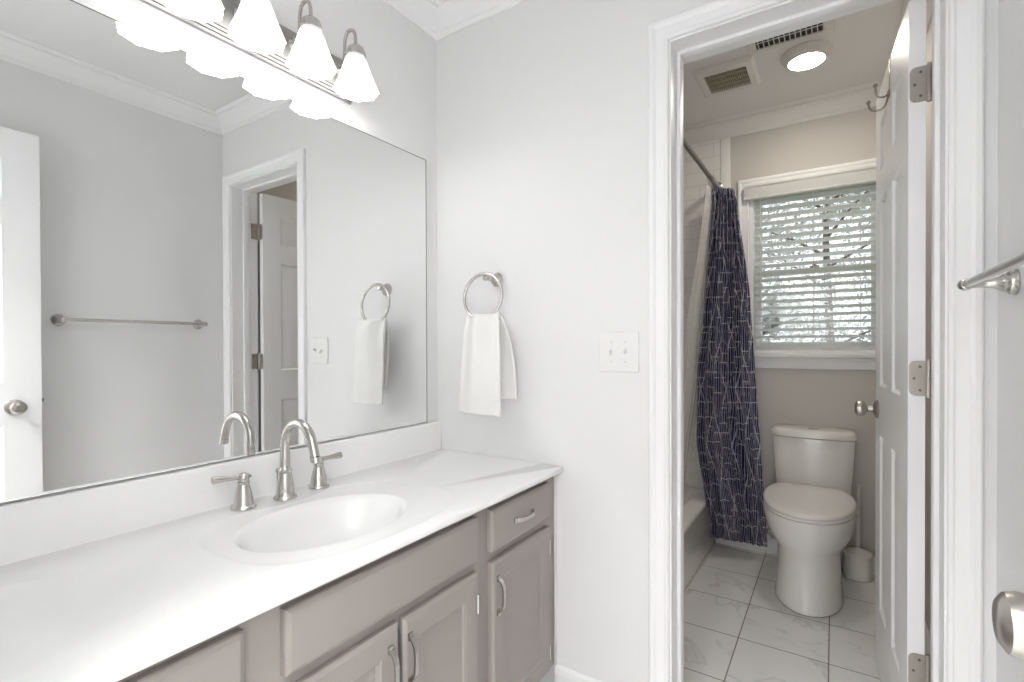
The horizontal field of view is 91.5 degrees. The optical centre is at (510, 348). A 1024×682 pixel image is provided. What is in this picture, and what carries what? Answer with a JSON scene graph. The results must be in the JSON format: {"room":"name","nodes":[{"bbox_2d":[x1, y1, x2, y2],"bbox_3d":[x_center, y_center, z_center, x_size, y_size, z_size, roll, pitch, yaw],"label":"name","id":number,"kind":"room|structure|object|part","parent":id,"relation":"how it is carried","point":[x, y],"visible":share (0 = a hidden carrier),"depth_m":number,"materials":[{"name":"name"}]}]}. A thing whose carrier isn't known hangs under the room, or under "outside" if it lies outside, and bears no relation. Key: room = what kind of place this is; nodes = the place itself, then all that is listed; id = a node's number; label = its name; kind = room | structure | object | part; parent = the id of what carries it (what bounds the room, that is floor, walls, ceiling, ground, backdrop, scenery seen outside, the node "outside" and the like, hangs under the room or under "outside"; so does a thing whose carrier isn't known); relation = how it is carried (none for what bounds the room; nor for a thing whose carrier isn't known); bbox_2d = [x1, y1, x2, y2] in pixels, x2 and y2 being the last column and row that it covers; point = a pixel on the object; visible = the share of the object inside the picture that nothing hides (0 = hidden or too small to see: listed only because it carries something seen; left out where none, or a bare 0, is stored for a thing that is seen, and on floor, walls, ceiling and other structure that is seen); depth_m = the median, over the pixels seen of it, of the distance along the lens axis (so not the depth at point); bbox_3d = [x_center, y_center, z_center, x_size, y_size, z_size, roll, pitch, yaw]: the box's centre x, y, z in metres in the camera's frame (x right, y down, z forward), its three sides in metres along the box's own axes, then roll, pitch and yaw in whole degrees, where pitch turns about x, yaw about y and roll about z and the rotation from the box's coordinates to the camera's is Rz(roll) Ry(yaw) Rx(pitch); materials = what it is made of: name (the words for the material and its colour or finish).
{"room":"bathroom","nodes":[
{"label":"bathroom","id":0,"kind":"room"},
{"bbox_2d":[0,0,437,504],"bbox_3d":[-0.775,-0.069,1.287,0.100,2.430,1.645,0,0,33],"label":"wall","id":1,"kind":"structure","parent":0,"point":[400,56],"depth_m":1.67,"materials":[{"name":"paint"}]},
{"bbox_2d":[0,0,426,503],"bbox_3d":[-0.707,-0.213,1.293,0.006,0.992,1.425,0,0,33],"label":"wall mirror","id":2,"kind":"object","parent":1,"relation":"attached to","point":[199,260],"visible":1,"depth_m":1.17,"materials":[{"name":"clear mirror"}]},
{"bbox_2d":[0,421,441,565],"bbox_3d":[-0.689,0.341,1.309,0.019,0.108,1.518,0,0,33],"label":"backsplash","id":3,"kind":"structure","parent":1,"relation":"attached to","point":[36,527],"depth_m":1.14,"materials":[{"name":"white stone"}]},
{"bbox_2d":[140,0,378,104],"bbox_3d":[-0.600,-0.859,1.301,0.176,0.195,0.590,0,0,33],"label":"vanity light","id":4,"kind":"object","parent":1,"relation":"attached to","point":[252,27],"visible":1,"depth_m":1.31,"materials":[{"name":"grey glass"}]},
{"bbox_3d":[-0.705,-0.813,1.100,0.125,0.107,0.125,0,0,10],"label":"lamp shade","id":5,"kind":"part","parent":4,"relation":"part of","materials":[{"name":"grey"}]},
{"bbox_3d":[-0.652,-0.891,1.245,0.081,0.130,0.040,0,0,33],"label":"arm","id":6,"kind":"part","parent":4,"relation":"part of","materials":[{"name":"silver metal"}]},
{"bbox_3d":[-0.623,-0.815,1.226,0.125,0.107,0.125,0,0,-34],"label":"lamp shade","id":7,"kind":"part","parent":4,"relation":"part of","materials":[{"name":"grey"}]},
{"bbox_3d":[-0.570,-0.892,1.372,0.081,0.130,0.040,0,0,33],"label":"arm","id":8,"kind":"part","parent":4,"relation":"part of","materials":[{"name":"silver metal"}]},
{"bbox_3d":[-0.540,-0.816,1.353,0.125,0.107,0.125,0,0,-34],"label":"lamp shade","id":9,"kind":"part","parent":4,"relation":"part of","materials":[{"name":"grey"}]},
{"bbox_3d":[-0.488,-0.894,1.498,0.081,0.130,0.040,0,0,33],"label":"arm","id":10,"kind":"part","parent":4,"relation":"part of","materials":[{"name":"silver metal"}]},
{"bbox_3d":[-0.458,-0.817,1.480,0.125,0.107,0.125,0,0,10],"label":"lamp shade","id":11,"kind":"part","parent":4,"relation":"part of","materials":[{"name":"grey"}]},
{"bbox_2d":[436,0,998,681],"bbox_3d":[0.367,0.425,1.617,1.738,3.430,0.144,0,0,33],"label":"wall","id":12,"kind":"structure","parent":0,"point":[542,105],"depth_m":1.63,"materials":[{"name":"paint"}]},
{"bbox_2d":[383,0,527,40],"bbox_3d":[-0.034,-1.238,0.867,1.598,0.091,1.525,0,0,33],"label":"trim","id":13,"kind":"structure","parent":12,"relation":"attached to","point":[439,19],"depth_m":1.83,"materials":[{"name":"white paint"}]},
{"bbox_2d":[463,272,502,316],"bbox_3d":[-0.078,-0.185,1.762,0.172,0.177,0.097,0,0,33],"label":"towel ring","id":14,"kind":"object","parent":12,"relation":"attached to","point":[496,279],"visible":0.9,"depth_m":1.75,"materials":[{"name":"silver metal"}]},
{"bbox_3d":[-0.062,-0.248,1.767,0.052,0.053,0.071,0,0,33],"label":"wall post","id":15,"kind":"part","parent":14,"relation":"part of","materials":[{"name":"silver metal"}]},
{"bbox_2d":[459,312,516,416],"bbox_3d":[-0.084,0.050,1.718,0.193,0.351,0.094,0,0,33],"label":"hand towel","id":16,"kind":"object","parent":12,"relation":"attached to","point":[488,372],"visible":1,"depth_m":1.69,"materials":[{"name":"white fabric"}]},
{"bbox_2d":[554,664,601,681],"bbox_3d":[0.285,1.099,1.583,0.320,0.083,0.013,0,0,33],"label":"baseboard","id":17,"kind":"structure","parent":12,"relation":"attached to","point":[561,674],"depth_m":1.64,"materials":[{"name":"white"}]},
{"bbox_2d":[599,332,638,372],"bbox_3d":[0.331,0.009,1.538,0.129,0.124,0.021,0,0,33],"label":"light switch","id":18,"kind":"object","parent":12,"relation":"attached to","point":[618,351],"visible":1,"depth_m":1.54,"materials":[{"name":"white plastic"}]},
{"bbox_2d":[692,1,891,61],"bbox_3d":[0.810,0.090,1.423,0.734,2.100,0.018,0,0,33],"label":"trim","id":19,"kind":"structure","parent":12,"relation":"attached to","point":[891,1],"depth_m":1.41,"materials":[{"name":"white paint"}]},
{"bbox_2d":[683,0,931,144],"bbox_3d":[0.842,-1.251,2.254,1.638,0.091,1.467,0,0,33],"label":"trim","id":20,"kind":"structure","parent":12,"relation":"attached to","point":[851,99],"depth_m":2.65,"materials":[{"name":"white paint"}]},
{"bbox_2d":[669,0,948,681],"bbox_3d":[0.767,0.112,1.356,0.648,2.057,0.145,0,0,33],"label":"trim","id":21,"kind":"structure","parent":12,"relation":"attached to","point":[788,16],"depth_m":1.33,"materials":[{"name":"white painted wood"}]},
{"bbox_2d":[648,0,984,681],"bbox_3d":[0.722,0.091,1.287,0.734,2.100,0.018,0,0,33],"label":"trim","id":22,"kind":"structure","parent":12,"relation":"attached to","point":[966,66],"depth_m":1.11,"materials":[{"name":"white wood"}]},
{"bbox_2d":[854,0,931,681],"bbox_3d":[1.186,0.117,1.532,0.173,2.018,0.613,0,0,30],"label":"door","id":23,"kind":"structure","parent":12,"relation":"in","point":[903,374],"depth_m":1.35,"materials":[{"name":"white paint"}]},
{"bbox_3d":[1.308,0.211,1.744,0.173,0.064,0.064,0,0,30],"label":"knob","id":24,"kind":"part","parent":23,"relation":"part of","materials":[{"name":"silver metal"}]},
{"bbox_2d":[866,57,889,111],"bbox_3d":[1.159,-0.820,1.541,0.098,0.152,0.048,0,0,33],"label":"hook","id":25,"kind":"object","parent":23,"relation":"attached to","point":[875,86],"visible":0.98,"depth_m":1.54,"materials":[{"name":"silver metal"}]},
{"bbox_3d":[0.095,-0.191,1.878,0.780,2.059,0.008,0,0,33],"label":"wall tile","id":26,"kind":"structure","parent":12,"relation":"attached to","visible":0},
{"bbox_2d":[683,136,722,187],"bbox_3d":[0.805,-0.929,2.279,0.060,0.060,1.446,0,0,33],"label":"shower rod","id":27,"kind":"object","parent":26,"relation":"attached to","point":[686,145],"visible":0.18,"depth_m":2.46,"materials":[{"name":"grey metal"}]},
{"bbox_2d":[696,175,766,546],"bbox_3d":[1.208,0.048,2.707,0.337,1.998,0.233,0,0,33],"label":"shower curtain","id":28,"kind":"object","parent":27,"relation":"hanging from","point":[728,436],"visible":0.99,"depth_m":2.71,"materials":[{"name":"blue fabric"}]},
{"bbox_2d":[684,543,880,681],"bbox_3d":[0.042,1.175,1.026,1.838,0.060,4.636,0,0,33],"label":"floor","id":29,"kind":"structure","parent":0,"point":[737,628],"depth_m":2.01,"materials":[{"name":"tile"}]},
{"bbox_2d":[118,475,556,681],"bbox_3d":[-0.458,0.780,1.167,0.556,0.730,1.514,0,0,33],"label":"vanity cabinet","id":30,"kind":"object","parent":29,"relation":"on","point":[474,598],"visible":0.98,"depth_m":1.12,"materials":[{"name":"beige paint"}]},
{"bbox_3d":[-0.513,0.495,0.630,0.020,0.114,0.352,0,0,33],"label":"drawer","id":31,"kind":"part","parent":30,"relation":"part of","materials":[{"name":"beige paint"}]},
{"bbox_2d":[0,421,562,681],"bbox_3d":[-0.467,0.406,1.165,0.548,0.237,1.518,0,0,33],"label":"countertop","id":32,"kind":"structure","parent":30,"relation":"on","point":[111,582],"depth_m":0.99,"materials":[{"name":"white stone"}]},
{"bbox_2d":[211,419,341,511],"bbox_3d":[-0.546,0.287,1.290,0.194,0.215,0.354,0,0,33],"label":"faucet","id":33,"kind":"object","parent":32,"relation":"on","point":[243,499],"visible":1,"depth_m":1.29,"materials":[{"name":"silver metal"}]},
{"bbox_3d":[-0.680,0.317,1.218,0.028,0.024,0.088,0,1,43],"label":"lever","id":34,"kind":"part","parent":33,"relation":"part of","materials":[{"name":"silver metal"}]},
{"bbox_3d":[-0.662,0.358,1.238,0.058,0.074,0.058,0,0,33],"label":"handle","id":35,"kind":"part","parent":33,"relation":"part of","materials":[{"name":"silver metal"}]},
{"bbox_3d":[-0.546,0.287,1.283,0.173,0.215,0.058,0,0,33],"label":"spout","id":36,"kind":"part","parent":33,"relation":"part of","materials":[{"name":"silver metal"}]},
{"bbox_3d":[-0.545,0.356,1.418,0.058,0.074,0.058,0,0,33],"label":"handle","id":37,"kind":"part","parent":33,"relation":"part of","materials":[{"name":"silver metal"}]},
{"bbox_3d":[-0.528,0.315,1.438,0.028,0.024,0.088,0,1,40],"label":"lever","id":38,"kind":"part","parent":33,"relation":"part of","materials":[{"name":"silver metal"}]},
{"bbox_2d":[233,494,407,551],"bbox_3d":[-0.425,0.461,1.169,0.306,0.128,0.416,0,0,33],"label":"sink basin","id":39,"kind":"object","parent":32,"relation":"in","point":[325,522],"depth_m":1.27,"materials":[{"name":"white ceramic"}]},
{"bbox_3d":[-0.309,0.808,0.945,0.020,0.467,0.257,0,0,33],"label":"door","id":40,"kind":"part","parent":30,"relation":"part of","materials":[{"name":"beige paint"}]},
{"bbox_3d":[-0.234,0.491,1.060,0.020,0.114,0.535,0,0,33],"label":"false drawer","id":41,"kind":"part","parent":30,"relation":"part of","materials":[{"name":"beige paint"}]},
{"bbox_3d":[-0.238,0.664,1.016,0.023,0.113,0.013,0,0,33],"label":"handle","id":42,"kind":"part","parent":30,"relation":"part of","materials":[{"name":"silver metal"}]},
{"bbox_3d":[-0.207,0.664,1.064,0.023,0.113,0.013,0,0,33],"label":"handle","id":43,"kind":"part","parent":30,"relation":"part of","materials":[{"name":"silver metal"}]},
{"bbox_3d":[-0.159,0.806,1.175,0.020,0.467,0.265,0,0,33],"label":"door","id":44,"kind":"part","parent":30,"relation":"part of","materials":[{"name":"beige paint"}]},
{"bbox_3d":[-0.024,0.667,1.345,0.023,0.109,0.013,0,0,33],"label":"handle","id":45,"kind":"part","parent":30,"relation":"part of","materials":[{"name":"silver metal"}]},
{"bbox_3d":[0.034,0.487,1.472,0.020,0.114,0.326,0,0,33],"label":"drawer","id":46,"kind":"part","parent":30,"relation":"part of","materials":[{"name":"beige paint"}]},
{"bbox_3d":[0.035,0.804,1.475,0.020,0.465,0.324,0,0,33],"label":"door","id":47,"kind":"part","parent":30,"relation":"part of","materials":[{"name":"beige paint"}]},
{"bbox_3d":[0.049,0.488,1.457,0.023,0.013,0.109,0,0,33],"label":"handle","id":48,"kind":"part","parent":30,"relation":"part of","materials":[{"name":"silver metal"}]},
{"bbox_2d":[684,486,715,595],"bbox_3d":[0.485,0.981,2.506,0.766,0.305,1.463,0,0,33],"label":"bathtub","id":49,"kind":"object","parent":29,"relation":"on","point":[698,543],"visible":0.12,"depth_m":2.56,"materials":[{"name":"white ceramic"}]},
{"bbox_2d":[763,423,856,617],"bbox_3d":[1.416,0.766,2.359,0.378,0.730,0.686,0,0,33],"label":"toilet","id":50,"kind":"object","parent":29,"relation":"on","point":[810,510],"visible":1,"depth_m":2.21,"materials":[{"name":"white ceramic"}]},
{"bbox_3d":[1.359,0.717,2.278,0.368,0.013,0.486,0,0,33],"label":"seat","id":51,"kind":"part","parent":50,"relation":"part of","materials":[{"name":"white plastic"}]},
{"bbox_3d":[1.356,0.690,2.273,0.370,0.037,0.477,0,0,33],"label":"lid","id":52,"kind":"part","parent":50,"relation":"part of","materials":[{"name":"white plastic"}]},
{"bbox_3d":[1.412,0.927,2.361,0.370,0.407,0.679,0,0,33],"label":"bowl","id":53,"kind":"part","parent":50,"relation":"part of","materials":[{"name":"white ceramic"}]},
{"bbox_3d":[1.553,0.594,2.560,0.354,0.291,0.198,0,0,33],"label":"tank","id":54,"kind":"part","parent":50,"relation":"part of","materials":[{"name":"white ceramic"}]},
{"bbox_3d":[1.550,0.425,2.555,0.367,0.042,0.207,0,0,33],"label":"tank lid","id":55,"kind":"part","parent":50,"relation":"part of","materials":[{"name":"white ceramic"}]},
{"bbox_2d":[843,485,873,582],"bbox_3d":[1.719,0.900,2.465,0.125,0.458,0.125,0,0,33],"label":"toilet brush","id":56,"kind":"object","parent":29,"relation":"on","point":[858,566],"visible":1,"depth_m":2.43,"materials":[{"name":"white plastic"}]},
{"bbox_3d":[1.719,0.825,2.464,0.020,0.308,0.020,0,0,33],"label":"brush handle","id":57,"kind":"part","parent":56,"relation":"part of","materials":[{"name":"white plastic"}]},
{"bbox_2d":[683,0,904,126],"bbox_3d":[0.850,-1.336,2.265,1.838,0.080,1.639,0,0,33],"label":"ceiling","id":58,"kind":"structure","parent":0,"point":[863,41],"depth_m":2.32,"materials":[{"name":"white paint"}]},
{"bbox_2d":[692,55,760,97],"bbox_3d":[1.034,-1.288,2.375,0.258,0.020,0.277,0,0,33],"label":"exhaust fan","id":59,"kind":"object","parent":58,"relation":"attached to","point":[740,73],"visible":1,"depth_m":2.35,"materials":[{"name":"white plastic"}]},
{"bbox_2d":[746,19,833,55],"bbox_3d":[1.144,-1.291,2.051,0.315,0.010,0.145,0,0,33],"label":"ceiling vent","id":60,"kind":"object","parent":58,"relation":"in","point":[828,26],"visible":0.69,"depth_m":2.07,"materials":[{"name":"white plastic"}]},
{"bbox_2d":[781,39,833,70],"bbox_3d":[1.298,-1.274,2.187,0.200,0.046,0.200,0,0,33],"label":"ceiling light","id":61,"kind":"object","parent":58,"relation":"attached to","point":[806,55],"visible":1,"depth_m":2.14,"materials":[{"name":"white glass"}]},
{"bbox_2d":[715,107,875,556],"bbox_3d":[1.281,-0.087,2.932,1.838,2.430,0.130,0,0,33],"label":"wall","id":62,"kind":"structure","parent":0,"point":[815,397],"depth_m":2.63,"materials":[{"name":"paint"}]},
{"bbox_2d":[683,139,719,488],"bbox_3d":[0.886,-0.202,3.104,0.788,2.059,0.008,0,0,33],"label":"wall tile","id":63,"kind":"structure","parent":62,"relation":"attached to","point":[697,192],"depth_m":2.97,"materials":[{"name":"white tile"}]},
{"bbox_2d":[720,136,730,188],"bbox_3d":[1.240,-0.085,2.874,0.053,2.261,0.011,0,0,33],"label":"trim","id":64,"kind":"structure","parent":62,"relation":"attached to","point":[725,143],"depth_m":2.86,"materials":[{"name":"white wood"}]},
{"bbox_2d":[766,525,772,540],"bbox_3d":[1.431,0.887,2.697,0.111,0.298,0.089,0,0,33],"label":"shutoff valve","id":65,"kind":"object","parent":62,"relation":"attached to","point":[769,534],"visible":0.45,"depth_m":2.69,"materials":[{"name":"silver metal"}]},
{"bbox_2d":[716,538,874,573],"bbox_3d":[1.566,1.087,2.672,0.874,0.083,0.013,0,0,33],"label":"baseboard","id":66,"kind":"structure","parent":62,"relation":"attached to","point":[771,548],"depth_m":2.77,"materials":[{"name":"white"}]},
{"bbox_2d":[738,158,875,282],"bbox_3d":[1.599,-0.458,2.633,0.731,0.984,0.018,0,0,33],"label":"trim","id":67,"kind":"structure","parent":62,"relation":"attached to","point":[743,206],"depth_m":2.76,"materials":[{"name":"white wood"}]},
{"bbox_2d":[750,190,875,369],"bbox_3d":[1.630,-0.394,2.681,0.763,1.000,0.155,0,0,33],"label":"window","id":68,"kind":"structure","parent":62,"relation":"in","point":[785,359],"depth_m":2.68,"materials":[{"name":"white"}]},
{"bbox_2d":[744,165,875,349],"bbox_3d":[1.605,-0.451,2.642,0.661,0.914,0.106,0,0,33],"label":"window blind","id":69,"kind":"object","parent":68,"relation":"attached to","point":[860,179],"visible":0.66,"depth_m":2.65,"materials":[{"name":"white"}]},
{"bbox_3d":[1.446,-0.424,2.777,0.002,0.825,0.052,0,0,33],"label":"ladder cord","id":70,"kind":"part","parent":69,"relation":"part of","materials":[{"name":"white fabric"}]},
{"bbox_3d":[1.620,-0.424,2.665,0.002,0.825,0.052,0,0,33],"label":"ladder cord","id":71,"kind":"part","parent":69,"relation":"part of","materials":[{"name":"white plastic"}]},
{"bbox_3d":[1.621,-0.004,2.668,0.571,0.020,0.044,0,0,33],"label":"rail","id":72,"kind":"part","parent":69,"relation":"part of","materials":[{"name":"white"}]},
{"bbox_3d":[1.793,-0.424,2.552,0.002,0.825,0.052,0,0,33],"label":"ladder cord","id":73,"kind":"part","parent":69,"relation":"part of","materials":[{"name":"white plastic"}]},
{"bbox_3d":[1.614,0.035,2.657,0.763,0.024,0.090,0,0,33],"label":"sill","id":74,"kind":"part","parent":68,"relation":"part of","materials":[{"name":"white"}]},
{"bbox_3d":[1.647,-0.218,2.706,0.575,0.449,0.028,0,0,33],"label":"sash","id":75,"kind":"part","parent":68,"relation":"part of","materials":[{"name":"white"}]},
{"bbox_3d":[1.661,-0.644,2.728,0.575,0.463,0.028,0,0,33],"label":"sash","id":76,"kind":"part","parent":68,"relation":"part of","materials":[{"name":"white"}]},
{"bbox_2d":[843,547,873,582],"bbox_3d":[1.719,1.056,2.466,0.125,0.146,0.125,0,0,33],"label":"canister","id":77,"kind":"object","parent":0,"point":[858,566],"depth_m":2.42,"materials":[{"name":"white plastic"}]},
{"bbox_2d":[925,0,1023,681],"bbox_3d":[0.740,-0.069,0.502,0.100,2.430,4.536,0,0,33],"label":"wall","id":78,"kind":"structure","parent":0,"point":[1010,342],"depth_m":1.02,"materials":[{"name":"paint"}]},
{"bbox_2d":[925,621,930,656],"bbox_3d":[1.531,1.093,1.828,0.013,0.083,1.467,0,0,33],"label":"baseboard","id":79,"kind":"structure","parent":78,"relation":"attached to","point":[927,635],"depth_m":1.82,"materials":[{"name":"white wood"}]},
{"bbox_2d":[957,252,1023,295],"bbox_3d":[0.786,-0.127,0.745,0.087,0.053,0.632,0,0,33],"label":"towel bar","id":80,"kind":"object","parent":78,"relation":"attached to","point":[1009,282],"visible":1,"depth_m":0.95,"materials":[{"name":"silver metal"}]},
{"bbox_3d":[0.943,-0.130,0.988,0.087,0.053,0.053,0,0,33],"label":"wall post","id":81,"kind":"part","parent":80,"relation":"part of","materials":[{"name":"silver metal"}]},
{"label":"outside","id":82,"kind":"structure","parent":0,"visible":0},
{"bbox_3d":[9.219,2.118,14.764,30.000,0.200,28.189,0,0,33],"label":"lawn","id":83,"kind":"structure","parent":82,"visible":0},
{"bbox_2d":[762,256,824,341],"bbox_3d":[2.778,0.373,6.170,1.959,3.565,1.877,0,0,-19],"label":"tree","id":84,"kind":"object","parent":83,"relation":"on","point":[764,319],"visible":0.11,"depth_m":5.75,"materials":[{"name":"green plant"}]},
{"bbox_2d":[762,206,836,341],"bbox_3d":[7.544,-2.296,15.552,6.328,8.732,5.697,0,0,-31],"label":"tree","id":85,"kind":"object","parent":83,"relation":"on","point":[764,206],"visible":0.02,"depth_m":14.38,"materials":[{"name":"green plant"}]},
{"bbox_2d":[762,190,870,341],"bbox_3d":[6.682,-1.694,10.620,5.266,7.604,4.664,0,1,41],"label":"tree","id":86,"kind":"object","parent":83,"relation":"on","point":[829,317],"visible":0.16,"depth_m":10.08,"materials":[{"name":"green plant"}]},
{"bbox_3d":[-0.476,0.438,0.189,1.598,3.430,0.120,0,0,33],"label":"wall","id":87,"kind":"structure","parent":0,"visible":0},
{"bbox_2d":[992,591,1023,660],"bbox_3d":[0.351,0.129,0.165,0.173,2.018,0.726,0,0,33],"label":"door knob","id":88,"kind":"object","parent":87,"relation":"in","point":[1007,606],"depth_m":0.42,"materials":[{"name":"silver metal"}]}
]}

